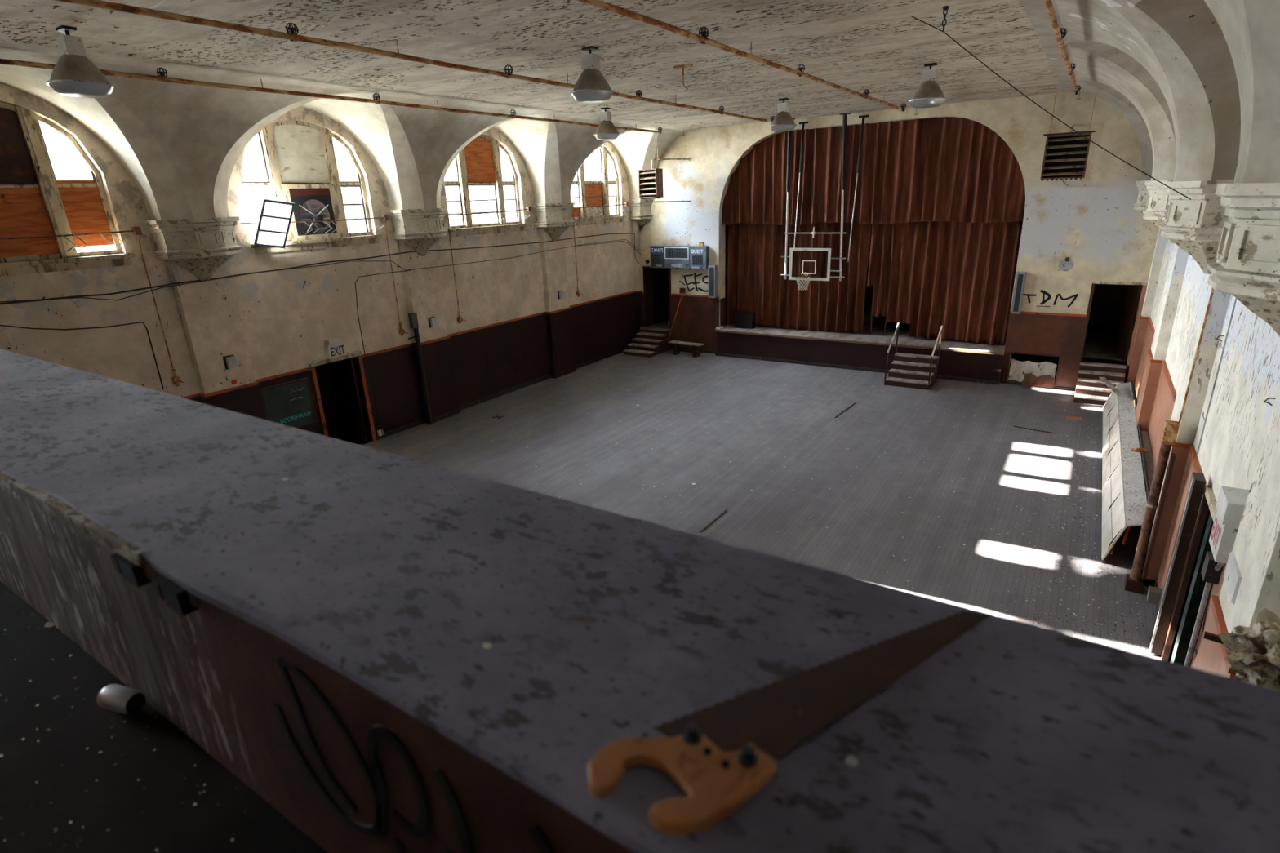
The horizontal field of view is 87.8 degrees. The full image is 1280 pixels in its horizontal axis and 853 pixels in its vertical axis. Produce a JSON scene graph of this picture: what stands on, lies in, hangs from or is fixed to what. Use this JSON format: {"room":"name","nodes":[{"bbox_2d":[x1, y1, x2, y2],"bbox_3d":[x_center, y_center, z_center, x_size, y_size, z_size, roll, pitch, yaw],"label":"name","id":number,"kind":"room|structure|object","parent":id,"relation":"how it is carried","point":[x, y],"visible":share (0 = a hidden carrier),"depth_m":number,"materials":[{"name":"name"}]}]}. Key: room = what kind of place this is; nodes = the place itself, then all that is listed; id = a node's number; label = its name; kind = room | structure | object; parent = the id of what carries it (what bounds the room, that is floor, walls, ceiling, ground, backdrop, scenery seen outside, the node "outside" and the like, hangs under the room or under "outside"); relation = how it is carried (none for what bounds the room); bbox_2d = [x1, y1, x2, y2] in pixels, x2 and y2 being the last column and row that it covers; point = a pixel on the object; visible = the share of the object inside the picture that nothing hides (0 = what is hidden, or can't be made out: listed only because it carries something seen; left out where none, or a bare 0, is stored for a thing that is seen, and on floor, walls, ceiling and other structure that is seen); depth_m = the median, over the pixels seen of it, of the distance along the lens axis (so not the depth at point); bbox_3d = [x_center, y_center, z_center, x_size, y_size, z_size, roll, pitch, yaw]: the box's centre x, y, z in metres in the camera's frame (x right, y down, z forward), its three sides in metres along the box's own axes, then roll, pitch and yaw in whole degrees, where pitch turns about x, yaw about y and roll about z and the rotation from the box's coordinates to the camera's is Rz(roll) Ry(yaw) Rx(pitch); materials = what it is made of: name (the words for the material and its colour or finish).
{"room":"auditorium","nodes":[
{"label":"auditorium","id":0,"kind":"room"},
{"bbox_2d":[0,580,328,852],"bbox_3d":[-6.484,1.055,2.295,15.960,0.300,6.390,10,23,32],"label":"floor","id":1,"kind":"structure","parent":0,"point":[118,812],"depth_m":1.71,"materials":[{"name":"paint"}]},
{"bbox_2d":[97,684,146,714],"bbox_3d":[-1.505,0.792,1.930,0.122,0.066,0.066,4,20,19],"label":"drink can","id":2,"kind":"object","parent":1,"relation":"on","point":[120,699],"visible":1,"depth_m":1.91,"materials":[{"name":"silver metal"}]},
{"bbox_2d":[0,349,1279,852],"bbox_3d":[-4.924,-0.087,4.439,15.960,0.950,0.693,10,23,32],"label":"parapet","id":3,"kind":"object","parent":1,"relation":"on","point":[384,578],"visible":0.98,"depth_m":1.17,"materials":[{"name":"concrete"}]},
{"bbox_2d":[110,553,151,587],"bbox_3d":[-1.182,0.326,1.559,0.120,0.055,0.050,10,23,32],"label":"clamp","id":4,"kind":"object","parent":3,"relation":"attached to","point":[132,573],"visible":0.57,"depth_m":1.52,"materials":[{"name":"black metal"}]},
{"bbox_2d":[151,576,199,616],"bbox_3d":[-1.000,0.359,1.444,0.120,0.055,0.050,10,23,32],"label":"clamp","id":5,"kind":"object","parent":3,"relation":"attached to","point":[175,597],"visible":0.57,"depth_m":1.41,"materials":[{"name":"black metal"}]},
{"bbox_2d":[274,657,554,852],"bbox_3d":[-0.437,0.675,1.197,0.782,0.379,0.003,10,23,32],"label":"graffiti","id":6,"kind":"object","parent":3,"relation":"attached to","point":[379,793],"visible":1,"depth_m":1.23,"materials":[{"name":"black paint"}]},
{"bbox_2d":[587,610,991,835],"bbox_3d":[0.269,0.375,0.978,0.739,0.042,0.167,-14,22,-30],"label":"saw","id":7,"kind":"object","parent":3,"relation":"on","point":[720,755],"visible":1,"depth_m":0.91,"materials":[{"name":"metal"}]},
{"bbox_2d":[0,83,635,444],"bbox_3d":[-7.620,-3.006,14.848,0.420,8.300,27.200,10,23,32],"label":"wall","id":8,"kind":"structure","parent":0,"point":[287,316],"depth_m":14.46,"materials":[{"name":"beige paint"}]},
{"bbox_2d":[0,102,135,276],"bbox_3d":[-10.134,-3.744,10.466,0.390,2.630,3.100,10,23,32],"label":"window","id":9,"kind":"structure","parent":8,"relation":"in","point":[31,204],"depth_m":10.86,"materials":[{"name":"paint"}]},
{"bbox_2d":[55,179,114,247],"bbox_3d":[-9.582,-3.681,11.480,0.020,1.090,0.660,10,23,32],"label":"plywood sheet","id":10,"kind":"object","parent":9,"relation":"attached to","point":[83,206],"visible":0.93,"depth_m":11.48,"materials":[{"name":"wood"}]},
{"bbox_2d":[0,226,185,386],"bbox_3d":[-9.723,-1.768,11.255,0.191,2.950,2.978,10,23,32],"label":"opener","id":11,"kind":"object","parent":8,"relation":"attached to","point":[176,380],"visible":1,"depth_m":11.86,"materials":[{"name":"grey metal"}]},
{"bbox_2d":[0,321,164,389],"bbox_3d":[-9.588,-1.157,11.482,0.024,1.603,2.091,10,23,32],"label":"cable","id":12,"kind":"object","parent":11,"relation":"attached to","point":[138,322],"visible":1,"depth_m":11.73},
{"bbox_2d":[142,216,242,280],"bbox_3d":[-8.247,-3.338,12.562,0.830,1.140,1.447,10,23,32],"label":"corbel","id":13,"kind":"object","parent":8,"relation":"attached to","point":[199,246],"visible":0.98,"depth_m":12.24,"materials":[{"name":"paint"}]},
{"bbox_2d":[166,261,255,393],"bbox_3d":[-8.478,-2.131,13.171,0.180,2.800,1.000,10,23,32],"label":"trim","id":14,"kind":"structure","parent":8,"relation":"attached to","point":[209,311],"depth_m":13.15,"materials":[{"name":"beige paint"}]},
{"bbox_2d":[259,377,317,428],"bbox_3d":[-7.800,-0.445,14.790,0.045,1.070,1.080,10,23,32],"label":"chalkboard","id":15,"kind":"object","parent":8,"relation":"attached to","point":[291,403],"visible":0.99,"depth_m":14.79,"materials":[{"name":"green wood"}]},
{"bbox_2d":[240,120,382,253],"bbox_3d":[-7.062,-5.216,14.396,0.932,2.630,3.152,10,23,32],"label":"window","id":16,"kind":"structure","parent":8,"relation":"in","point":[292,152],"depth_m":14.35,"materials":[{"name":"paint"}]},
{"bbox_2d":[280,184,343,240],"bbox_3d":[-7.219,-4.747,14.713,0.307,1.150,1.240,10,23,32],"label":"exhaust fan","id":17,"kind":"object","parent":16,"relation":"attached to","point":[313,202],"visible":0.91,"depth_m":14.74,"materials":[{"name":"paint"}]},
{"bbox_2d":[0,232,634,304],"bbox_3d":[-5.191,-4.583,17.468,0.032,0.219,18.131,10,23,32],"label":"cable","id":18,"kind":"object","parent":8,"relation":"attached to","point":[164,285],"visible":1,"depth_m":13.61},
{"bbox_2d":[240,214,408,336],"bbox_3d":[-6.981,-3.224,15.180,0.191,2.950,3.448,10,23,32],"label":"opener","id":19,"kind":"object","parent":8,"relation":"attached to","point":[384,217],"visible":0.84,"depth_m":15.81,"materials":[{"name":"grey metal"}]},
{"bbox_2d":[324,337,347,359],"bbox_3d":[-7.076,-1.835,15.490,0.160,0.430,0.440,10,23,32],"label":"exit sign","id":20,"kind":"object","parent":8,"relation":"attached to","point":[335,347],"visible":1,"depth_m":15.43,"materials":[{"name":"white metal"}]},
{"bbox_2d":[0,57,684,135],"bbox_3d":[-4.493,-6.686,13.722,0.144,0.244,21.803,10,23,32],"label":"pipe","id":21,"kind":"object","parent":8,"relation":"attached to","point":[162,77],"visible":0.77,"depth_m":11.48,"materials":[{"name":"black metal"}]},
{"bbox_2d":[309,351,376,441],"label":"door frame","id":22,"kind":"structure","parent":8,"relation":"in","point":[346,362],"depth_m":16.47,"materials":[{"name":"paint"}]},
{"bbox_2d":[0,40,697,220],"bbox_3d":[-7.380,-4.844,11.398,3.080,2.400,31.320,10,23,32],"label":"vaulted ceiling","id":23,"kind":"structure","parent":8,"relation":"attached to","point":[180,145],"depth_m":12.11,"materials":[{"name":"paint"}]},
{"bbox_2d":[182,289,642,399],"bbox_3d":[-7.370,-1.327,15.106,0.225,0.060,26.900,10,23,32],"label":"trim","id":24,"kind":"structure","parent":8,"relation":"attached to","point":[275,376],"depth_m":17.02,"materials":[{"name":"wood"}]},
{"bbox_2d":[189,291,643,435],"bbox_3d":[-7.336,-0.288,15.468,0.210,2.140,26.900,10,23,32],"label":"wainscoting","id":25,"kind":"structure","parent":8,"relation":"attached to","point":[455,366],"depth_m":19.32,"materials":[{"name":"wood"}]},
{"bbox_2d":[386,207,448,256],"bbox_3d":[-5.386,-4.857,16.656,0.830,1.140,1.447,10,23,32],"label":"corbel","id":26,"kind":"object","parent":8,"relation":"attached to","point":[419,228],"visible":0.98,"depth_m":16.27,"materials":[{"name":"paint"}]},
{"bbox_2d":[398,241,448,342],"bbox_3d":[-5.617,-3.651,17.265,0.180,2.800,1.000,10,23,32],"label":"trim","id":27,"kind":"structure","parent":8,"relation":"attached to","point":[424,291],"depth_m":17.23,"materials":[{"name":"beige paint"}]},
{"bbox_2d":[444,134,528,236],"bbox_3d":[-4.414,-6.783,18.653,0.390,2.630,3.100,10,23,32],"label":"window","id":28,"kind":"structure","parent":8,"relation":"in","point":[478,163],"depth_m":18.70,"materials":[{"name":"paint"}]},
{"bbox_2d":[445,206,531,323],"bbox_3d":[-4.157,-4.739,19.219,0.191,2.980,3.220,10,23,32],"label":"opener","id":29,"kind":"object","parent":8,"relation":"attached to","point":[460,318],"visible":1,"depth_m":18.41,"materials":[{"name":"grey metal"}]},
{"bbox_2d":[375,346,627,439],"bbox_3d":[-7.293,0.663,15.790,0.225,0.130,26.900,10,23,32],"label":"baseboard","id":30,"kind":"structure","parent":8,"relation":"attached to","point":[417,423],"depth_m":19.97,"materials":[{"name":"wood"}]},
{"bbox_2d":[531,202,575,241],"bbox_3d":[-2.526,-6.377,20.750,0.830,1.140,1.447,10,23,32],"label":"corbel","id":31,"kind":"object","parent":8,"relation":"attached to","point":[554,219],"visible":0.97,"depth_m":20.34,"materials":[{"name":"paint"}]},
{"bbox_2d":[538,229,568,311],"bbox_3d":[-2.757,-5.170,21.359,0.180,2.800,1.000,10,23,32],"label":"trim","id":32,"kind":"structure","parent":8,"relation":"attached to","point":[553,264],"depth_m":21.30,"materials":[{"name":"beige paint"}]},
{"bbox_2d":[570,145,626,226],"bbox_3d":[-1.554,-8.303,22.747,0.390,2.630,3.100,10,23,32],"label":"window","id":33,"kind":"structure","parent":8,"relation":"in","point":[583,193],"depth_m":22.99,"materials":[{"name":"paint"}]},
{"bbox_2d":[632,221,641,290],"bbox_3d":[-0.122,-6.570,25.131,0.180,2.800,0.180,10,23,32],"label":"trim","id":34,"kind":"structure","parent":8,"relation":"attached to","point":[635,225],"depth_m":25.12,"materials":[{"name":"beige paint"}]},
{"bbox_2d":[315,360,361,442],"bbox_3d":[-8.159,-0.744,16.639,1.700,2.900,2.300,10,23,32],"label":"doorway","id":35,"kind":"structure","parent":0,"point":[329,375],"depth_m":17.75,"materials":[{"name":"brown wood"}]},
{"bbox_2d":[0,0,1063,128],"bbox_3d":[-0.990,-5.490,9.135,10.600,0.220,26.950,10,23,32],"label":"ceiling","id":36,"kind":"structure","parent":0,"point":[877,46],"depth_m":9.74,"materials":[{"name":"paint"}]},
{"bbox_2d":[45,25,115,97],"bbox_3d":[-6.751,-4.357,7.951,0.670,0.728,0.670,10,23,32],"label":"lamp","id":37,"kind":"object","parent":36,"relation":"hanging from","point":[74,75],"visible":1,"depth_m":7.83,"materials":[{"name":"white metal"}]},
{"bbox_2d":[55,0,774,123],"bbox_3d":[-1.331,-6.153,11.815,0.144,0.244,21.965,10,23,32],"label":"pipe","id":38,"kind":"object","parent":36,"relation":"hanging from","point":[292,36],"visible":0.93,"depth_m":8.18,"materials":[{"name":"black metal"}]},
{"bbox_2d":[570,45,614,102],"bbox_3d":[-0.734,-5.305,10.026,0.670,0.728,0.670,10,23,32],"label":"lamp","id":39,"kind":"object","parent":36,"relation":"hanging from","point":[591,86],"visible":1,"depth_m":9.89,"materials":[{"name":"white metal"}]},
{"bbox_2d":[593,106,620,140],"bbox_3d":[-0.846,-7.577,16.644,0.670,0.728,0.670,10,23,32],"label":"lamp","id":40,"kind":"object","parent":36,"relation":"hanging from","point":[606,131],"visible":1,"depth_m":16.51,"materials":[{"name":"white metal"}]},
{"bbox_2d":[577,0,917,115],"bbox_3d":[1.708,-5.655,10.023,0.144,0.244,22.196,10,23,32],"label":"pipe","id":41,"kind":"object","parent":36,"relation":"hanging from","point":[703,38],"visible":0.99,"depth_m":9.04,"materials":[{"name":"black metal"}]},
{"bbox_2d":[768,97,796,131],"bbox_3d":[3.494,-7.599,16.217,0.670,0.728,0.670,10,23,32],"label":"lamp","id":42,"kind":"object","parent":36,"relation":"hanging from","point":[783,121],"visible":1,"depth_m":16.08,"materials":[{"name":"white metal"}]},
{"bbox_2d":[780,112,868,290],"bbox_3d":[5.279,-6.799,20.268,2.500,5.026,1.756,10,23,32],"label":"basketball hoop","id":43,"kind":"object","parent":36,"relation":"hanging from","point":[808,277],"visible":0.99,"depth_m":20.39,"materials":[{"name":"white metal"}]},
{"bbox_2d":[908,62,946,108],"bbox_3d":[5.393,-6.366,12.415,0.670,0.728,0.670,10,23,32],"label":"lamp","id":44,"kind":"object","parent":36,"relation":"hanging from","point":[929,94],"visible":1,"depth_m":12.29,"materials":[{"name":"white metal"}]},
{"bbox_2d":[942,5,949,31],"bbox_3d":[3.873,-5.179,8.454,0.080,0.283,0.076,10,23,32],"label":"ceiling hook","id":45,"kind":"object","parent":36,"relation":"attached to","point":[944,7],"visible":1,"depth_m":8.43,"materials":[{"name":"black metal"}]},
{"bbox_2d":[911,15,1191,199],"bbox_3d":[4.973,-3.963,8.171,3.264,2.330,0.152,8,22,28],"label":"wire","id":46,"kind":"object","parent":45,"relation":"hanging from","point":[912,15],"visible":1,"depth_m":8.17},
{"bbox_2d":[1040,88,1096,186],"bbox_3d":[10.723,-7.191,16.599,1.060,2.260,1.322,10,23,32],"label":"heater","id":47,"kind":"object","parent":36,"relation":"hanging from","point":[1065,157],"visible":0.98,"depth_m":16.37,"materials":[{"name":"brown metal"}]},
{"bbox_2d":[1042,134,1089,177],"bbox_3d":[10.560,-6.685,16.484,0.860,0.950,0.030,10,23,32],"label":"fan grille","id":48,"kind":"object","parent":47,"relation":"attached to","point":[1076,141],"depth_m":16.47,"materials":[{"name":"metal"}]},
{"bbox_2d":[355,349,1161,658],"bbox_3d":[-0.682,2.025,11.742,16.800,0.300,27.000,10,23,32],"label":"floor","id":49,"kind":"structure","parent":0,"point":[572,433],"depth_m":14.19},
{"bbox_2d":[408,312,431,425],"bbox_3d":[-5.771,-1.448,17.341,0.140,3.000,0.331,10,23,32],"label":"standpipe","id":50,"kind":"object","parent":49,"relation":"on","point":[413,321],"visible":1,"depth_m":17.30,"materials":[{"name":"black metal"}]},
{"bbox_2d":[622,326,671,357],"bbox_3d":[0.270,-3.217,25.184,1.180,0.800,1.520,10,23,32],"label":"staircase","id":51,"kind":"structure","parent":49,"relation":"on","point":[651,342],"depth_m":25.08,"materials":[{"name":"brown wood"}]},
{"bbox_2d":[667,340,704,357],"bbox_3d":[1.693,-2.854,24.490,1.360,0.460,0.340,12,24,36],"label":"wooden bench","id":52,"kind":"object","parent":49,"relation":"on","point":[677,348],"visible":1,"depth_m":24.41,"materials":[{"name":"brown wood"}]},
{"bbox_2d":[430,357,1145,654],"bbox_3d":[2.783,0.126,16.392,15.239,0.012,14.063,10,23,32],"label":"flakes","id":53,"kind":"object","parent":49,"relation":"on","point":[690,357],"visible":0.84,"depth_m":11.40,"materials":[{"name":"paint"}]},
{"bbox_2d":[715,311,1004,384],"bbox_3d":[8.120,-3.063,23.913,9.270,1.155,5.500,10,23,32],"label":"stage","id":54,"kind":"object","parent":49,"relation":"on","point":[962,361],"visible":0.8,"depth_m":21.83,"materials":[{"name":"wood"}]},
{"bbox_2d":[735,311,755,328],"bbox_3d":[3.812,-3.844,24.051,0.650,0.540,0.250,10,23,32],"label":"box","id":55,"kind":"object","parent":54,"relation":"on","point":[743,319],"visible":1,"depth_m":23.94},
{"bbox_2d":[724,222,871,333],"bbox_3d":[5.132,-5.239,22.959,5.336,3.792,0.392,10,23,32],"label":"stage curtain","id":56,"kind":"object","parent":54,"relation":"on","point":[754,264],"visible":0.87,"depth_m":22.90,"materials":[{"name":"fabric"}]},
{"bbox_2d":[866,220,1022,345],"bbox_3d":[9.304,-4.495,20.323,4.654,3.792,0.350,10,23,32],"label":"stage curtain","id":57,"kind":"object","parent":54,"relation":"on","point":[957,277],"visible":0.86,"depth_m":20.34,"materials":[{"name":"fabric"}]},
{"bbox_2d":[884,322,942,390],"bbox_3d":[8.094,-2.105,19.705,1.272,1.682,1.154,10,23,32],"label":"steps","id":58,"kind":"structure","parent":49,"relation":"on","point":[919,371],"depth_m":19.73,"materials":[{"name":"brown wood"}]},
{"bbox_2d":[1021,373,1055,388],"bbox_3d":[11.386,-1.315,19.003,0.803,0.383,0.121,10,23,32],"label":"board","id":59,"kind":"object","parent":49,"relation":"on","point":[1029,380],"visible":1,"depth_m":19.00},
{"bbox_2d":[1073,361,1126,405],"bbox_3d":[12.268,-1.139,17.732,1.030,0.830,1.270,10,23,32],"label":"staircase","id":60,"kind":"structure","parent":49,"relation":"on","point":[1090,388],"depth_m":17.71,"materials":[{"name":"brown wood"}]},
{"bbox_2d":[1101,382,1154,564],"bbox_3d":[9.604,0.507,13.140,0.658,0.900,8.950,10,23,32],"label":"bench","id":61,"kind":"object","parent":49,"relation":"on","point":[1124,500],"depth_m":11.97,"materials":[{"name":"laminate"}]},
{"bbox_2d":[1142,431,1154,488],"bbox_3d":[9.660,0.371,12.700,0.140,0.040,5.600,10,23,32],"label":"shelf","id":62,"kind":"object","parent":61,"relation":"attached to","point":[1144,434],"depth_m":12.08,"materials":[{"name":"wood"}]},
{"bbox_2d":[1124,288,1213,594],"bbox_3d":[6.982,0.082,8.752,0.211,4.750,0.280,10,23,32],"label":"drain pipe","id":63,"kind":"object","parent":49,"relation":"on","point":[1134,582],"visible":0.98,"depth_m":9.04,"materials":[{"name":"brown metal"}]},
{"bbox_2d":[1148,471,1206,655],"bbox_3d":[6.352,1.667,7.892,0.120,2.320,0.280,10,23,32],"label":"door","id":64,"kind":"structure","parent":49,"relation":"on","point":[1197,481],"depth_m":7.78,"materials":[{"name":"brown wood"}]},
{"bbox_2d":[648,317,1133,364],"bbox_3d":[8.200,-3.239,24.302,16.800,0.830,5.700,10,23,32],"label":"floor","id":65,"kind":"structure","parent":0,"point":[1100,341],"depth_m":20.22,"materials":[{"name":"wood"}]},
{"bbox_2d":[651,223,1142,382],"bbox_3d":[8.264,-6.635,23.444,17.200,8.800,5.400,10,23,32],"label":"wall","id":66,"kind":"structure","parent":0,"point":[1108,300],"depth_m":22.35,"materials":[{"name":"brown wood"}]},
{"bbox_2d":[639,92,1159,386],"bbox_3d":[6.649,-5.729,21.147,16.800,8.300,0.500,10,23,32],"label":"wall","id":67,"kind":"structure","parent":0,"point":[1092,221],"depth_m":17.89,"materials":[{"name":"paint"}]},
{"bbox_2d":[0,239,640,302],"bbox_3d":[-4.930,-4.275,17.968,0.018,0.999,19.005,10,23,32],"label":"cable","id":68,"kind":"object","parent":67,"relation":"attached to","point":[621,239],"visible":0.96,"depth_m":14.83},
{"bbox_2d":[627,199,653,231],"bbox_3d":[0.042,-7.741,24.426,0.830,1.140,0.421,10,23,32],"label":"corbel","id":69,"kind":"object","parent":67,"relation":"attached to","point":[640,209],"visible":1,"depth_m":24.34,"materials":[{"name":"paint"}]},
{"bbox_2d":[642,266,671,328],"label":"door","id":70,"kind":"structure","parent":67,"relation":"in","point":[660,279],"depth_m":26.02,"materials":[{"name":"brown wood"}]},
{"bbox_2d":[638,138,691,202],"bbox_3d":[0.866,-8.865,22.695,1.862,2.332,0.759,-3,19,-1],"label":"heater","id":71,"kind":"object","parent":67,"relation":"hanging from","point":[650,180],"visible":0.96,"depth_m":22.81,"materials":[{"name":"brown metal"}]},
{"bbox_2d":[644,169,656,196],"bbox_3d":[0.427,-8.386,22.933,0.660,0.860,0.030,10,23,32],"label":"fan grille","id":72,"kind":"object","parent":71,"relation":"attached to","point":[652,175],"depth_m":22.97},
{"bbox_2d":[649,245,708,268],"bbox_3d":[1.411,-6.168,24.187,2.340,0.780,0.216,10,23,32],"label":"scoreboard","id":73,"kind":"object","parent":67,"relation":"attached to","point":[661,256],"visible":1,"depth_m":24.06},
{"bbox_2d":[664,247,688,259],"bbox_3d":[1.321,-6.280,24.081,0.992,0.412,0.012,10,23,32],"label":"clock","id":74,"kind":"object","parent":73,"relation":"on","point":[670,253],"depth_m":24.08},
{"bbox_2d":[707,265,717,297],"bbox_3d":[2.596,-5.180,23.748,0.280,1.130,0.180,10,23,32],"label":"speaker","id":75,"kind":"object","parent":67,"relation":"attached to","point":[712,269],"visible":1,"depth_m":23.68},
{"bbox_2d":[721,116,1025,225],"bbox_3d":[6.730,-7.801,20.352,9.982,3.112,0.303,10,23,32],"label":"valance","id":76,"kind":"object","parent":67,"relation":"attached to","point":[952,169],"visible":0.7,"depth_m":19.98,"materials":[{"name":"fabric"}]},
{"bbox_2d":[641,293,1128,390],"bbox_3d":[6.745,-3.059,22.051,15.600,2.060,0.530,10,23,32],"label":"wainscoting","id":77,"kind":"structure","parent":67,"relation":"attached to","point":[696,320],"depth_m":19.00,"materials":[{"name":"wood"}]},
{"bbox_2d":[1010,271,1026,314],"bbox_3d":[10.627,-3.756,18.666,0.220,1.150,0.180,10,23,32],"label":"speaker","id":78,"kind":"object","parent":67,"relation":"attached to","point":[1020,276],"visible":1,"depth_m":18.59},
{"bbox_2d":[1013,274,1023,311],"bbox_3d":[10.581,-3.731,18.599,0.120,1.030,0.010,10,23,32],"label":"grille","id":79,"kind":"object","parent":78,"relation":"attached to","point":[1019,286],"depth_m":18.59,"materials":[{"name":"metal"}]},
{"bbox_2d":[1008,358,1057,382],"bbox_3d":[11.329,-1.576,19.208,1.150,0.621,0.331,10,23,32],"label":"sheet","id":80,"kind":"object","parent":67,"relation":"in","point":[1018,369],"visible":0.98,"depth_m":19.26,"materials":[{"name":"paper"}]},
{"bbox_2d":[1044,0,1080,99],"bbox_3d":[4.944,-5.080,7.982,0.144,0.244,22.206,10,23,32],"label":"pipe","id":81,"kind":"object","parent":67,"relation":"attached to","point":[1058,33],"visible":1,"depth_m":9.64,"materials":[{"name":"black metal"}]},
{"bbox_2d":[1078,280,1147,365],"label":"door frame","id":82,"kind":"structure","parent":67,"relation":"in","point":[1132,291],"depth_m":18.07,"materials":[{"name":"brown wood"}]},
{"bbox_2d":[1133,180,1157,227],"bbox_3d":[12.620,-5.462,16.369,0.830,1.140,0.601,10,23,32],"label":"corbel","id":83,"kind":"object","parent":67,"relation":"attached to","point":[1143,194],"visible":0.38,"depth_m":16.48,"materials":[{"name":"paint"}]},
{"bbox_2d":[1151,239,1279,662],"bbox_3d":[6.069,-0.563,6.191,0.420,8.300,27.200,10,23,32],"label":"wall","id":84,"kind":"structure","parent":0,"point":[1238,417],"depth_m":7.27,"materials":[{"name":"beige paint"}]},
{"bbox_2d":[1020,0,1279,182],"bbox_3d":[3.285,-2.871,4.449,3.080,2.400,31.320,10,23,32],"label":"vaulted ceiling","id":85,"kind":"structure","parent":84,"relation":"attached to","point":[1197,82],"depth_m":7.67,"materials":[{"name":"paint"}]},
{"bbox_2d":[1141,228,1167,316],"bbox_3d":[13.017,-4.191,16.721,0.180,2.800,0.360,10,23,32],"label":"trim","id":86,"kind":"structure","parent":84,"relation":"attached to","point":[1161,242],"depth_m":16.72,"materials":[{"name":"beige paint"}]},
{"bbox_2d":[1142,180,1174,243],"bbox_3d":[10.003,-4.071,12.623,0.830,1.140,1.447,10,23,32],"label":"corbel","id":87,"kind":"object","parent":84,"relation":"attached to","point":[1157,200],"visible":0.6,"depth_m":12.37,"materials":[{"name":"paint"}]},
{"bbox_2d":[1151,243,1189,359],"bbox_3d":[10.332,-2.764,12.878,0.180,2.800,1.000,10,23,32],"label":"trim","id":88,"kind":"structure","parent":84,"relation":"attached to","point":[1179,258],"depth_m":12.69,"materials":[{"name":"beige paint"}]},
{"bbox_2d":[1125,318,1236,679],"bbox_3d":[5.826,2.061,7.144,0.210,2.140,26.900,10,23,32],"label":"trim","id":89,"kind":"structure","parent":84,"relation":"attached to","point":[1155,403],"depth_m":9.33,"materials":[{"name":"red paint"}]},
{"bbox_2d":[1138,314,1236,675],"bbox_3d":[5.779,1.020,6.790,0.225,0.060,26.900,10,23,32],"label":"trim","id":90,"kind":"structure","parent":84,"relation":"attached to","point":[1221,627],"depth_m":8.17,"materials":[{"name":"wood"}]},
{"bbox_2d":[1160,487,1217,666],"bbox_3d":[6.381,1.907,7.313,2.024,2.280,0.848,-14,22,-31],"label":"door","id":91,"kind":"structure","parent":84,"relation":"in","point":[1190,611],"depth_m":7.66,"materials":[{"name":"brown wood"}]},
{"bbox_2d":[1160,179,1234,274],"bbox_3d":[7.143,-2.551,8.529,0.830,1.140,1.447,10,23,32],"label":"corbel","id":92,"kind":"object","parent":84,"relation":"attached to","point":[1196,224],"visible":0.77,"depth_m":8.15,"materials":[{"name":"paint"}]},
{"bbox_2d":[1170,258,1231,444],"bbox_3d":[7.472,-1.245,8.784,0.180,2.800,1.000,10,23,32],"label":"pilaster","id":93,"kind":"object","parent":84,"relation":"attached to","point":[1188,424],"depth_m":8.63,"materials":[{"name":"beige paint"}]},
{"bbox_2d":[1183,551,1224,666],"bbox_3d":[5.436,2.070,6.492,0.110,2.176,0.476,10,23,32],"label":"conduit","id":94,"kind":"object","parent":84,"relation":"attached to","point":[1211,571],"visible":0.58,"depth_m":6.45,"materials":[{"name":"metal"}]},
{"bbox_2d":[1203,631,1224,644],"bbox_3d":[3.258,1.171,3.286,0.734,0.060,0.040,13,24,37],"label":"vent","id":95,"kind":"object","parent":84,"relation":"attached to","point":[1209,636],"visible":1,"depth_m":3.47,"materials":[{"name":"brown metal"}]},
{"bbox_2d":[1217,608,1279,690],"bbox_3d":[3.168,1.180,3.338,0.459,0.481,0.407,-7,20,-13],"label":"clump","id":96,"kind":"object","parent":95,"relation":"attached to","point":[1254,652],"visible":0.84,"depth_m":3.29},
{"bbox_2d":[1195,297,1236,454],"bbox_3d":[7.021,-0.942,8.033,0.024,2.650,0.310,10,23,32],"label":"conduit","id":97,"kind":"object","parent":84,"relation":"attached to","point":[1235,300],"visible":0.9,"depth_m":8.03,"materials":[{"name":"metal"}]},
{"bbox_2d":[1208,485,1249,564],"bbox_3d":[5.214,0.869,5.848,0.220,0.560,0.430,10,23,32],"label":"exit sign","id":98,"kind":"object","parent":84,"relation":"attached to","point":[1231,501],"visible":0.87,"depth_m":5.75,"materials":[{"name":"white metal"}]},
{"bbox_2d":[1223,551,1242,604],"bbox_3d":[4.756,1.176,5.192,0.200,0.440,0.580,10,23,32],"label":"emergency light","id":99,"kind":"object","parent":84,"relation":"attached to","point":[1233,577],"visible":0.24,"depth_m":5.22,"materials":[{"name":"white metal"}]},
{"bbox_2d":[1206,182,1279,337],"bbox_3d":[4.512,-1.154,4.763,0.830,1.140,2.284,10,23,32],"label":"corbel","id":100,"kind":"object","parent":84,"relation":"attached to","point":[1247,268],"visible":0.99,"depth_m":4.24,"materials":[{"name":"paint"}]},
{"bbox_2d":[1218,384,1279,632],"bbox_3d":[4.611,0.275,4.690,0.180,2.800,1.000,10,23,32],"label":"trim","id":101,"kind":"structure","parent":84,"relation":"attached to","point":[1256,546],"depth_m":4.85,"materials":[{"name":"beige paint"}]},
{"label":"outside","id":102,"kind":"structure","parent":0,"visible":0},
{"bbox_3d":[-2.625,2.047,23.435,120.000,0.200,150.000,10,23,32],"label":"ground","id":103,"kind":"structure","parent":102,"visible":0},
{"bbox_2d":[333,141,359,204],"bbox_3d":[-11.799,-8.477,28.714,4.773,16.945,4.743,-8,20,-16],"label":"tree","id":104,"kind":"object","parent":103,"relation":"on","point":[345,189],"visible":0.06,"depth_m":27.44,"materials":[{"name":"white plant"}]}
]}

